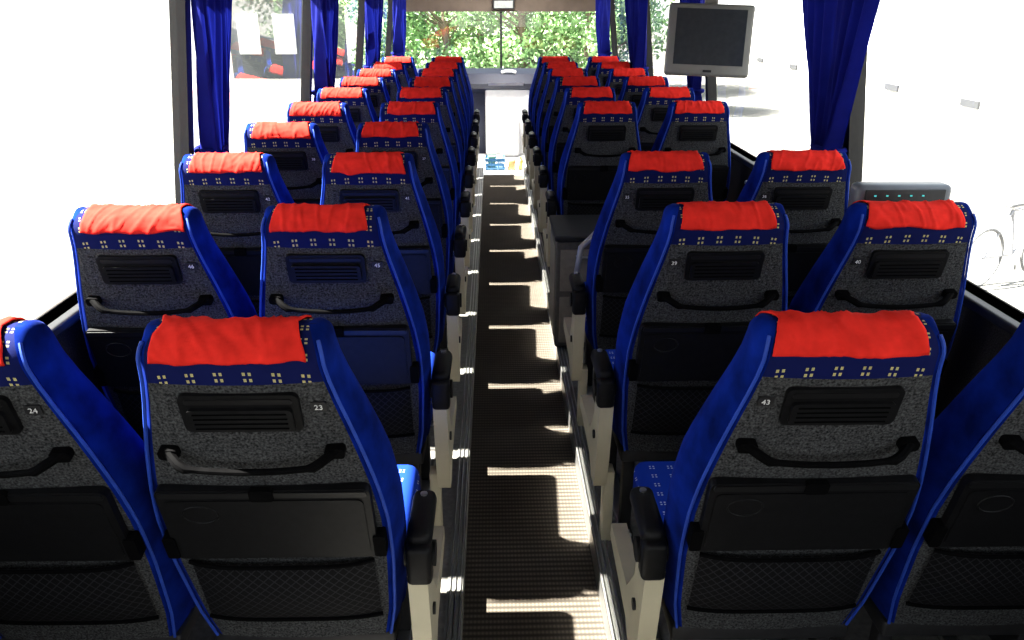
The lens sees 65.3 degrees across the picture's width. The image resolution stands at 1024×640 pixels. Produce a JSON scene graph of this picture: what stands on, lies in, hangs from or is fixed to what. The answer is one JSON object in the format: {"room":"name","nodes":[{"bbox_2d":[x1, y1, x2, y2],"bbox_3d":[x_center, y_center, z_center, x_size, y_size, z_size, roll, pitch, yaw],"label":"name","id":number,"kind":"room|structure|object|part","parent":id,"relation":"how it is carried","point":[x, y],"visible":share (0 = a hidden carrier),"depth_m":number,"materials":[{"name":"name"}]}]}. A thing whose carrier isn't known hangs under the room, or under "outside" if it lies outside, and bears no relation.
{"room":"vehicle interior","nodes":[
{"label":"vehicle interior","id":0,"kind":"room"},
{"bbox_2d":[33,0,392,398],"bbox_3d":[-1.273,-0.938,4.611,0.183,2.550,11.378,0,22,-1],"label":"wall","id":1,"kind":"structure","parent":0,"point":[63,318],"depth_m":2.92,"materials":[{"name":"plastic"}]},
{"bbox_2d":[343,0,360,77],"bbox_3d":[-1.309,-2.000,5.996,0.111,0.915,2.104,0,22,-1],"label":"window","id":2,"kind":"structure","parent":1,"relation":"in","point":[352,8],"depth_m":6.56,"materials":[{"name":"clear glass"}]},
{"bbox_2d":[363,0,390,68],"bbox_3d":[-1.360,-2.789,7.989,0.111,0.915,2.074,0,22,-1],"label":"window","id":3,"kind":"structure","parent":1,"relation":"in","point":[386,3],"depth_m":8.58,"materials":[{"name":"clear glass"}]},
{"bbox_2d":[391,26,392,55],"bbox_3d":[-1.394,-3.318,9.323,0.111,0.915,0.684,0,22,-1],"label":"window","id":4,"kind":"structure","parent":1,"relation":"in","point":[392,26],"depth_m":9.35,"materials":[{"name":"clear glass"}]},
{"bbox_2d":[189,168,478,639],"bbox_3d":[-0.745,0.193,4.226,1.083,0.130,9.750,0,22,-1],"label":"platform","id":5,"kind":"object","parent":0,"point":[201,630],"visible":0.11,"depth_m":2.92,"materials":[{"name":"plastic"}]},
{"bbox_2d":[0,316,201,639],"bbox_3d":[-0.955,0.432,1.839,0.484,1.179,0.755,0,22,-1],"label":"seat","id":6,"kind":"object","parent":5,"relation":"on","point":[83,555],"visible":0.91,"depth_m":1.53,"materials":[{"name":"grey fabric"}]},
{"bbox_3d":[-0.819,0.153,1.368,0.028,0.021,0.010,0,22,-1],"label":"number plate","id":7,"kind":"part","parent":6,"relation":"part of","materials":[{"name":"plastic"}]},
{"bbox_2d":[68,203,257,440],"bbox_3d":[-0.975,0.142,2.554,0.484,1.192,0.753,0,22,-1],"label":"seat","id":8,"kind":"object","parent":5,"relation":"on","point":[135,266],"visible":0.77,"depth_m":2.11,"materials":[{"name":"grey fabric"}]},
{"bbox_3d":[-0.836,-0.141,2.083,0.028,0.022,0.010,0,22,-1],"label":"number plate","id":9,"kind":"part","parent":8,"relation":"part of","materials":[{"name":"plastic"}]},
{"bbox_2d":[179,152,294,316],"bbox_3d":[-0.992,-0.142,3.272,0.484,1.192,0.754,0,22,-1],"label":"seat","id":10,"kind":"object","parent":5,"relation":"on","point":[232,192],"visible":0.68,"depth_m":2.79,"materials":[{"name":"grey fabric"}]},
{"bbox_3d":[-0.855,-0.425,2.800,0.028,0.022,0.010,0,22,-1],"label":"number plate","id":11,"kind":"part","parent":10,"relation":"part of","materials":[{"name":"black plastic"}]},
{"bbox_2d":[244,122,328,203],"bbox_3d":[-1.010,-0.426,3.990,0.484,1.191,0.753,0,22,-1],"label":"seat","id":12,"kind":"object","parent":5,"relation":"on","point":[299,150],"visible":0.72,"depth_m":3.49,"materials":[{"name":"grey fabric"}]},
{"bbox_2d":[136,314,444,639],"bbox_3d":[-0.439,0.427,1.849,0.548,1.180,0.755,0,22,-1],"label":"seat","id":13,"kind":"object","parent":5,"relation":"on","point":[279,492],"visible":1,"depth_m":1.50,"materials":[{"name":"grey fabric"}]},
{"bbox_3d":[-0.333,0.149,1.379,0.028,0.021,0.010,0,22,-1],"label":"number plate","id":14,"kind":"part","parent":13,"relation":"part of","materials":[{"name":"plastic"}]},
{"bbox_2d":[287,101,356,153],"bbox_3d":[-1.031,-0.710,4.707,0.484,1.192,0.754,-1,22,-2],"label":"seat","id":15,"kind":"object","parent":5,"relation":"on","point":[338,131],"visible":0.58,"depth_m":4.20,"materials":[{"name":"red fabric"}]},
{"bbox_2d":[317,87,378,128],"bbox_3d":[-1.047,-0.995,5.426,0.484,1.191,0.752,0,22,-1],"label":"seat","id":16,"kind":"object","parent":5,"relation":"on","point":[358,99],"visible":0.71,"depth_m":4.90,"materials":[{"name":"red fabric"}]},
{"bbox_2d":[259,203,456,525],"bbox_3d":[-0.457,0.138,2.564,0.548,1.192,0.756,0,22,-1],"label":"seat","id":17,"kind":"object","parent":5,"relation":"on","point":[344,265],"visible":0.79,"depth_m":2.18,"materials":[{"name":"grey fabric"}]},
{"bbox_3d":[-0.352,-0.145,2.092,0.028,0.022,0.010,0,22,-1],"label":"number plate","id":18,"kind":"part","parent":17,"relation":"part of","materials":[{"name":"black plastic"}]},
{"bbox_2d":[339,76,390,120],"bbox_3d":[-1.067,-1.280,6.142,0.484,1.193,0.754,-1,22,-2],"label":"seat","id":19,"kind":"object","parent":5,"relation":"on","point":[378,92],"visible":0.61,"depth_m":5.62,"materials":[{"name":"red fabric"}]},
{"bbox_2d":[357,68,400,100],"bbox_3d":[-1.085,-1.562,6.859,0.484,1.191,0.755,-1,22,-1],"label":"seat","id":20,"kind":"object","parent":5,"relation":"on","point":[392,83],"visible":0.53,"depth_m":6.33,"materials":[{"name":"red fabric"}]},
{"bbox_2d":[370,61,409,86],"bbox_3d":[-1.101,-1.847,7.578,0.484,1.192,0.753,0,22,-1],"label":"seat","id":21,"kind":"object","parent":5,"relation":"on","point":[400,67],"visible":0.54,"depth_m":7.05,"materials":[{"name":"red fabric"}]},
{"bbox_2d":[320,151,461,425],"bbox_3d":[-0.477,-0.147,3.284,0.548,1.192,0.753,-1,22,-2],"label":"seat","id":22,"kind":"object","parent":5,"relation":"on","point":[389,180],"visible":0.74,"depth_m":2.86,"materials":[{"name":"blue fabric"}]},
{"bbox_3d":[-0.367,-0.430,2.812,0.028,0.022,0.010,-1,22,-2],"label":"number plate","id":23,"kind":"part","parent":22,"relation":"part of","materials":[{"name":"plastic"}]},
{"bbox_2d":[382,56,417,77],"bbox_3d":[-1.120,-2.131,8.295,0.484,1.191,0.755,0,22,-1],"label":"seat","id":24,"kind":"object","parent":5,"relation":"on","point":[409,61],"visible":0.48,"depth_m":7.77,"materials":[{"name":"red fabric"}]},
{"bbox_2d":[356,121,467,350],"bbox_3d":[-0.493,-0.431,4.001,0.548,1.192,0.753,0,22,-1],"label":"seat","id":25,"kind":"object","parent":5,"relation":"on","point":[414,138],"visible":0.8,"depth_m":3.58,"materials":[{"name":"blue fabric"}]},
{"bbox_2d":[379,101,470,272],"bbox_3d":[-0.512,-0.714,4.719,0.548,1.190,0.753,0,22,-1],"label":"seat","id":26,"kind":"object","parent":5,"relation":"on","point":[429,113],"visible":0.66,"depth_m":4.29,"materials":[{"name":"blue fabric"}]},
{"bbox_2d":[397,86,473,231],"bbox_3d":[-0.532,-1.000,5.436,0.548,1.193,0.753,-1,22,-2],"label":"seat","id":27,"kind":"object","parent":5,"relation":"on","point":[439,95],"visible":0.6,"depth_m":5.00,"materials":[{"name":"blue fabric"}]},
{"bbox_2d":[409,76,475,223],"bbox_3d":[-0.550,-1.284,6.154,0.548,1.192,0.754,-1,22,-2],"label":"seat","id":28,"kind":"object","parent":5,"relation":"on","point":[447,82],"visible":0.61,"depth_m":5.72,"materials":[{"name":"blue fabric"}]},
{"bbox_2d":[411,167,483,639],"bbox_3d":[-0.264,0.161,4.226,0.138,0.090,9.750,0,22,-1],"label":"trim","id":29,"kind":"structure","parent":5,"relation":"attached to","point":[453,625],"depth_m":3.10,"materials":[{"name":"metal"}]},
{"bbox_2d":[418,68,477,189],"bbox_3d":[-0.568,-1.567,6.871,0.548,1.192,0.754,-1,22,-1],"label":"seat","id":30,"kind":"object","parent":5,"relation":"on","point":[472,140],"visible":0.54,"depth_m":6.45,"materials":[{"name":"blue fabric"}]},
{"bbox_2d":[425,61,478,167],"bbox_3d":[-0.585,-1.852,7.588,0.548,1.192,0.754,0,22,-1],"label":"seat","id":31,"kind":"object","parent":5,"relation":"on","point":[474,126],"visible":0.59,"depth_m":7.16,"materials":[{"name":"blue fabric"}]},
{"bbox_2d":[432,56,479,152],"bbox_3d":[-0.604,-2.136,8.306,0.548,1.192,0.754,-1,22,-1],"label":"seat","id":32,"kind":"object","parent":5,"relation":"on","point":[475,114],"visible":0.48,"depth_m":7.88,"materials":[{"name":"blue fabric"}]},
{"bbox_2d":[406,0,595,67],"bbox_3d":[-0.134,-3.074,9.936,2.710,2.500,0.080,0,22,-1],"label":"wall","id":33,"kind":"structure","parent":0,"point":[411,5],"depth_m":9.62,"materials":[{"name":"beige plastic"}]},
{"bbox_2d":[493,0,513,8],"bbox_3d":[-0.102,-3.796,9.519,0.260,0.170,0.105,0,22,-1],"label":"digital clock","id":34,"kind":"object","parent":33,"relation":"attached to","point":[497,4],"visible":1,"depth_m":9.48,"materials":[{"name":"white plastic"}]},
{"bbox_2d":[478,154,525,174],"bbox_3d":[-0.115,-1.866,9.534,2.610,0.050,1.598,0,22,-1],"label":"floor","id":35,"kind":"structure","parent":0,"point":[481,157],"depth_m":9.23,"materials":[{"name":"plastic"}]},
{"bbox_2d":[485,155,504,169],"bbox_3d":[-0.194,-1.802,9.098,0.222,0.148,0.252,0,22,-1],"label":"crate","id":36,"kind":"object","parent":35,"relation":"on","point":[491,165],"visible":1,"depth_m":9.00,"materials":[{"name":"blue plastic"}]},
{"bbox_2d":[416,68,585,155],"bbox_3d":[-0.128,-2.561,9.838,2.360,1.020,0.500,0,22,-1],"label":"dashboard","id":37,"kind":"object","parent":35,"relation":"on","point":[500,95],"visible":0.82,"depth_m":9.70,"materials":[{"name":"plastic"}]},
{"bbox_2d":[508,157,522,169],"bbox_3d":[0.039,-1.772,9.036,0.165,0.138,0.100,0,22,-1],"label":"packs","id":38,"kind":"object","parent":35,"relation":"on","point":[511,162],"visible":1,"depth_m":9.01},
{"bbox_2d":[462,175,606,639],"bbox_3d":[0.019,0.223,4.258,0.444,0.050,9.750,0,22,-1],"label":"floor","id":39,"kind":"structure","parent":0,"point":[530,574],"depth_m":3.21,"materials":[{"name":"brown rubber"}]},
{"bbox_2d":[532,190,991,639],"bbox_3d":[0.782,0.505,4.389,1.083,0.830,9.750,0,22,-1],"label":"platform","id":40,"kind":"object","parent":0,"point":[859,628],"visible":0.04,"depth_m":2.31,"materials":[{"name":"plastic"}]},
{"bbox_2d":[522,56,569,173],"bbox_3d":[0.371,-2.143,8.327,0.548,1.191,0.755,-1,22,-2],"label":"seat","id":41,"kind":"object","parent":40,"relation":"on","point":[526,114],"visible":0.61,"depth_m":7.95,"materials":[{"name":"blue fabric"}]},
{"bbox_2d":[524,61,577,189],"bbox_3d":[0.389,-1.860,7.610,0.548,1.191,0.754,-1,22,-2],"label":"seat","id":42,"kind":"object","parent":40,"relation":"on","point":[548,65],"visible":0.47,"depth_m":7.23,"materials":[{"name":"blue fabric"}]},
{"bbox_2d":[528,68,587,208],"bbox_3d":[0.408,-1.576,6.892,0.548,1.192,0.755,-1,22,-1],"label":"seat","id":43,"kind":"object","parent":40,"relation":"on","point":[553,73],"visible":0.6,"depth_m":6.51,"materials":[{"name":"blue fabric"}]},
{"bbox_2d":[531,76,599,232],"bbox_3d":[0.425,-1.292,6.174,0.548,1.192,0.756,-1,22,-2],"label":"seat","id":44,"kind":"object","parent":40,"relation":"on","point":[540,158],"visible":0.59,"depth_m":5.79,"materials":[{"name":"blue fabric"}]},
{"bbox_2d":[549,215,598,346],"bbox_3d":[0.376,-0.209,4.222,0.340,0.600,0.456,0,22,-1],"label":"console","id":45,"kind":"object","parent":40,"relation":"on","point":[568,232],"visible":0.5,"depth_m":4.05,"materials":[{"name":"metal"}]},
{"bbox_2d":[537,86,615,261],"bbox_3d":[0.446,-1.007,5.457,0.548,1.191,0.756,0,22,-1],"label":"seat","id":46,"kind":"object","parent":40,"relation":"on","point":[547,181],"visible":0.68,"depth_m":5.07,"materials":[{"name":"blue fabric"}]},
{"bbox_2d":[574,231,593,272],"bbox_3d":[0.460,-0.161,3.905,0.377,0.744,0.044,-10,24,-23],"label":"grab rail","id":47,"kind":"object","parent":40,"relation":"on","point":[587,240],"visible":0.16,"depth_m":3.77,"materials":[{"name":"metal"}]},
{"bbox_2d":[523,167,660,639],"bbox_3d":[0.302,0.156,4.238,0.138,0.090,9.750,0,22,-1],"label":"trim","id":48,"kind":"structure","parent":40,"relation":"attached to","point":[608,591],"depth_m":2.96,"materials":[{"name":"metal"}]},
{"bbox_2d":[543,100,641,266],"bbox_3d":[0.462,-0.723,4.740,0.548,1.191,0.753,-1,22,-2],"label":"seat","id":49,"kind":"object","parent":40,"relation":"on","point":[601,132],"visible":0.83,"depth_m":4.35,"materials":[{"name":"grey fabric"}]},
{"bbox_2d":[586,56,619,75],"bbox_3d":[0.894,-2.149,8.338,0.484,1.192,0.755,-1,22,-1],"label":"seat","id":50,"kind":"object","parent":40,"relation":"on","point":[593,61],"visible":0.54,"depth_m":7.81,"materials":[{"name":"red fabric"}]},
{"bbox_2d":[595,61,632,86],"bbox_3d":[0.911,-1.864,7.622,0.484,1.191,0.754,-1,22,-2],"label":"seat","id":51,"kind":"object","parent":40,"relation":"on","point":[603,68],"visible":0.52,"depth_m":7.09,"materials":[{"name":"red fabric"}]},
{"bbox_2d":[605,68,648,100],"bbox_3d":[0.931,-1.581,6.904,0.484,1.192,0.754,0,22,-1],"label":"seat","id":52,"kind":"object","parent":40,"relation":"on","point":[616,76],"visible":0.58,"depth_m":6.38,"materials":[{"name":"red fabric"}]},
{"bbox_2d":[563,150,712,426],"bbox_3d":[0.499,-0.156,3.304,0.548,1.193,0.754,-1,22,-1],"label":"seat","id":53,"kind":"object","parent":40,"relation":"on","point":[644,183],"visible":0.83,"depth_m":2.94,"materials":[{"name":"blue fabric"}]},
{"bbox_3d":[0.408,-0.436,2.828,0.028,0.022,0.010,-1,22,-1],"label":"number plate","id":54,"kind":"part","parent":53,"relation":"part of","materials":[{"name":"plastic"}]},
{"bbox_2d":[617,76,668,107],"bbox_3d":[0.950,-1.297,6.187,0.484,1.193,0.752,0,22,-1],"label":"seat","id":55,"kind":"object","parent":40,"relation":"on","point":[632,89],"visible":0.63,"depth_m":5.66,"materials":[{"name":"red fabric"}]},
{"bbox_2d":[637,86,694,150],"bbox_3d":[0.966,-1.011,5.470,0.484,1.190,0.753,-1,22,-1],"label":"seat","id":56,"kind":"object","parent":40,"relation":"on","point":[652,108],"visible":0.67,"depth_m":4.97,"materials":[{"name":"grey fabric"}]},
{"bbox_2d":[580,200,788,540],"bbox_3d":[0.516,0.128,2.587,0.548,1.192,0.752,-1,22,-2],"label":"seat","id":57,"kind":"object","parent":40,"relation":"on","point":[709,268],"visible":0.91,"depth_m":2.23,"materials":[{"name":"grey fabric"}]},
{"bbox_3d":[0.428,-0.152,2.109,0.028,0.022,0.010,-1,22,-2],"label":"number plate","id":58,"kind":"part","parent":57,"relation":"part of","materials":[{"name":"black plastic"}]},
{"bbox_2d":[651,100,730,201],"bbox_3d":[0.984,-0.729,4.752,0.484,1.193,0.752,-1,22,-2],"label":"seat","id":59,"kind":"object","parent":40,"relation":"on","point":[701,126],"visible":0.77,"depth_m":4.28,"materials":[{"name":"grey fabric"}]},
{"bbox_2d":[610,310,945,639],"bbox_3d":[0.536,0.418,1.871,0.548,1.181,0.754,0,22,-1],"label":"seat","id":60,"kind":"object","parent":40,"relation":"on","point":[793,483],"visible":1,"depth_m":1.52,"materials":[{"name":"grey fabric"}]},
{"bbox_3d":[0.443,0.141,1.397,0.028,0.021,0.010,0,22,-1],"label":"number plate","id":61,"kind":"part","parent":60,"relation":"part of","materials":[{"name":"black plastic"}]},
{"bbox_2d":[736,149,851,309],"bbox_3d":[1.022,-0.160,3.316,0.484,1.192,0.753,0,22,-1],"label":"seat","id":62,"kind":"object","parent":40,"relation":"on","point":[812,186],"visible":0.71,"depth_m":2.83,"materials":[{"name":"grey fabric"}]},
{"bbox_3d":[0.896,-0.441,2.840,0.028,0.022,0.010,0,22,-1],"label":"number plate","id":63,"kind":"part","parent":62,"relation":"part of","materials":[{"name":"black plastic"}]},
{"bbox_2d":[788,199,976,385],"bbox_3d":[1.038,0.124,2.598,0.484,1.192,0.754,-1,22,-2],"label":"seat","id":64,"kind":"object","parent":40,"relation":"on","point":[887,255],"visible":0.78,"depth_m":2.13,"materials":[{"name":"grey fabric"}]},
{"bbox_3d":[0.917,-0.156,2.120,0.028,0.022,0.010,-1,22,-2],"label":"number plate","id":65,"kind":"part","parent":64,"relation":"part of","materials":[{"name":"black plastic"}]},
{"bbox_2d":[830,319,1023,639],"bbox_3d":[1.059,0.414,1.883,0.484,1.180,0.755,0,22,-1],"label":"seat","id":66,"kind":"object","parent":40,"relation":"on","point":[958,569],"visible":0.77,"depth_m":1.61,"materials":[{"name":"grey fabric"}]},
{"bbox_2d":[610,0,1023,639],"bbox_3d":[1.273,-0.960,4.667,0.183,2.550,11.378,0,22,-1],"label":"wall","id":67,"kind":"structure","parent":0,"point":[987,322],"depth_m":2.45,"materials":[{"name":"plastic"}]},
{"bbox_2d":[610,29,611,55],"bbox_3d":[1.146,-3.340,9.379,0.111,0.915,0.684,0,22,-1],"label":"window","id":68,"kind":"structure","parent":67,"relation":"in","point":[610,29],"depth_m":9.37,"materials":[{"name":"clear glass"}]},
{"bbox_2d":[612,0,629,61],"bbox_3d":[1.180,-2.812,8.045,0.111,0.915,2.074,0,22,-1],"label":"window","id":69,"kind":"structure","parent":67,"relation":"in","point":[619,14],"depth_m":8.51,"materials":[{"name":"clear glass"}]},
{"bbox_2d":[847,181,951,207],"bbox_3d":[1.173,-0.255,2.394,0.346,0.313,0.078,0,22,-1],"label":"control unit","id":70,"kind":"object","parent":67,"relation":"attached to","point":[871,191],"visible":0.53,"depth_m":2.31,"materials":[{"name":"grey"}]},
{"bbox_3d":[0.987,-1.787,3.793,0.430,0.270,10.280,0,22,-1],"label":"luggage rack","id":71,"kind":"object","parent":67,"relation":"attached to","visible":0},
{"bbox_2d":[664,0,754,77],"bbox_3d":[0.951,-1.414,3.871,0.410,0.454,0.208,2,22,4],"label":"monitor","id":72,"kind":"object","parent":71,"relation":"hanging from","point":[711,38],"visible":1,"depth_m":3.82,"materials":[{"name":"black plastic"}]},
{"bbox_3d":[1.145,-1.786,4.190,0.014,0.014,10.950,0,22,-1],"label":"rail","id":73,"kind":"object","parent":71,"relation":"attached to","visible":0},
{"bbox_2d":[596,0,611,55],"bbox_3d":[1.070,-3.272,9.140,0.182,0.855,0.850,0,22,-1],"label":"curtain","id":74,"kind":"object","parent":73,"relation":"hanging from","point":[602,6],"visible":0.73,"depth_m":9.02,"materials":[{"name":"blue fabric"}]},
{"bbox_2d":[625,0,648,68],"bbox_3d":[1.126,-2.462,7.095,0.175,0.855,1.050,0,22,-1],"label":"curtain","id":75,"kind":"object","parent":73,"relation":"hanging from","point":[636,10],"visible":0.7,"depth_m":6.94,"materials":[{"name":"blue fabric"}]},
{"bbox_2d":[680,0,704,100],"bbox_3d":[1.187,-1.708,5.190,0.151,0.855,0.651,0,22,-1],"label":"curtain","id":76,"kind":"object","parent":73,"relation":"hanging from","point":[694,82],"visible":0.16,"depth_m":5.17,"materials":[{"name":"blue fabric"}]},
{"bbox_2d":[802,0,879,152],"bbox_3d":[1.236,-0.867,3.066,0.160,0.855,0.760,0,22,-1],"label":"curtain","id":77,"kind":"object","parent":73,"relation":"hanging from","point":[837,33],"visible":0.74,"depth_m":2.99,"materials":[{"name":"blue fabric"}]},
{"bbox_3d":[-0.963,-1.770,3.750,0.430,0.270,10.280,0,22,-1],"label":"luggage rack","id":78,"kind":"object","parent":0,"visible":0},
{"bbox_3d":[-1.139,-1.766,4.140,0.014,0.014,10.950,0,22,-1],"label":"rail","id":79,"kind":"object","parent":78,"relation":"attached to","visible":0},
{"bbox_2d":[191,0,231,153],"bbox_3d":[-1.168,-0.894,3.135,0.159,0.855,0.461,0,22,-1],"label":"curtain","id":80,"kind":"object","parent":79,"relation":"hanging from","point":[211,19],"visible":0.75,"depth_m":3.03,"materials":[{"name":"blue fabric"}]},
{"bbox_2d":[311,0,338,101],"bbox_3d":[-1.211,-1.678,5.114,0.170,0.855,0.700,0,22,-1],"label":"curtain","id":81,"kind":"object","parent":79,"relation":"hanging from","point":[324,13],"visible":0.76,"depth_m":4.99,"materials":[{"name":"blue fabric"}]},
{"bbox_2d":[363,0,383,68],"bbox_3d":[-1.264,-2.506,7.206,0.171,0.855,0.900,0,22,-1],"label":"curtain","id":82,"kind":"object","parent":79,"relation":"hanging from","point":[373,8],"visible":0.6,"depth_m":7.05,"materials":[{"name":"blue fabric"}]},
{"bbox_2d":[391,0,405,56],"bbox_3d":[-1.305,-3.251,9.088,0.184,0.855,0.850,0,22,-1],"label":"curtain","id":83,"kind":"object","parent":79,"relation":"hanging from","point":[399,6],"visible":0.75,"depth_m":8.96,"materials":[{"name":"blue fabric"}]},
{"label":"outside","id":84,"kind":"structure","parent":0,"visible":0},
{"bbox_2d":[0,26,1023,319],"bbox_3d":[-0.597,-8.206,29.011,180.000,0.100,180.000,0,22,-1],"label":"ground","id":85,"kind":"structure","parent":84,"point":[86,116],"depth_m":19.40,"materials":[{"name":"white"}]},
{"bbox_2d":[231,0,345,78],"bbox_3d":[-10.453,-16.505,37.272,3.200,9.250,10.070,0,22,-1],"label":"building","id":86,"kind":"structure","parent":85,"relation":"on","point":[266,35],"depth_m":33.77,"materials":[{"name":"white"}]},
{"bbox_2d":[339,0,475,65],"bbox_3d":[-3.815,-11.091,27.581,4.738,6.335,4.536,-13,25,-29],"label":"tree","id":87,"kind":"object","parent":85,"relation":"on","point":[424,22],"visible":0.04,"depth_m":27.45,"materials":[{"name":"green plant"}]},
{"bbox_2d":[405,12,513,67],"bbox_3d":[-2.152,-9.742,23.907,4.567,6.531,4.047,-9,23,-23],"label":"tree","id":88,"kind":"object","parent":85,"relation":"on","point":[415,42],"visible":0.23,"depth_m":24.34,"materials":[{"name":"green plant"}]},
{"bbox_2d":[406,12,544,64],"bbox_3d":[-0.993,-11.772,26.615,6.021,8.529,5.916,0,22,-1],"label":"tree","id":89,"kind":"object","parent":85,"relation":"on","point":[513,19],"visible":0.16,"depth_m":27.14,"materials":[{"name":"green plant"}]},
{"bbox_2d":[438,12,592,67],"bbox_3d":[0.063,-9.822,23.396,5.189,7.054,4.356,7,23,17],"label":"tree","id":90,"kind":"object","parent":85,"relation":"on","point":[521,45],"visible":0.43,"depth_m":22.98,"materials":[{"name":"green plant"}]},
{"bbox_2d":[494,12,596,65],"bbox_3d":[1.476,-11.835,26.707,5.036,8.705,6.221,-11,24,-26],"label":"tree","id":91,"kind":"object","parent":85,"relation":"on","point":[532,12],"visible":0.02,"depth_m":27.37,"materials":[{"name":"green plant"}]},
{"bbox_2d":[522,0,667,67],"bbox_3d":[2.333,-9.256,22.913,4.691,6.472,4.499,12,24,27],"label":"tree","id":92,"kind":"object","parent":85,"relation":"on","point":[588,34],"visible":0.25,"depth_m":22.94,"materials":[{"name":"green plant"}]},
{"bbox_2d":[525,0,675,65],"bbox_3d":[2.876,-12.080,28.398,5.343,7.999,4.852,-4,22,-11],"label":"tree","id":93,"kind":"object","parent":85,"relation":"on","point":[659,4],"visible":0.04,"depth_m":28.13,"materials":[{"name":"green plant"}]},
{"bbox_2d":[749,12,1023,133],"bbox_3d":[15.293,-10.634,31.680,6.070,2.450,54.000,0,22,-1],"label":"building","id":94,"kind":"structure","parent":85,"relation":"on","point":[970,69],"depth_m":23.82,"materials":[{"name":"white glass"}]},
{"bbox_2d":[964,187,1023,285],"bbox_3d":[5.753,-0.931,9.137,1.736,1.020,0.570,-10,24,-24],"label":"bicycle","id":95,"kind":"object","parent":85,"relation":"on","point":[1012,204],"visible":0.84,"depth_m":9.02,"materials":[{"name":"metal"}]}
]}

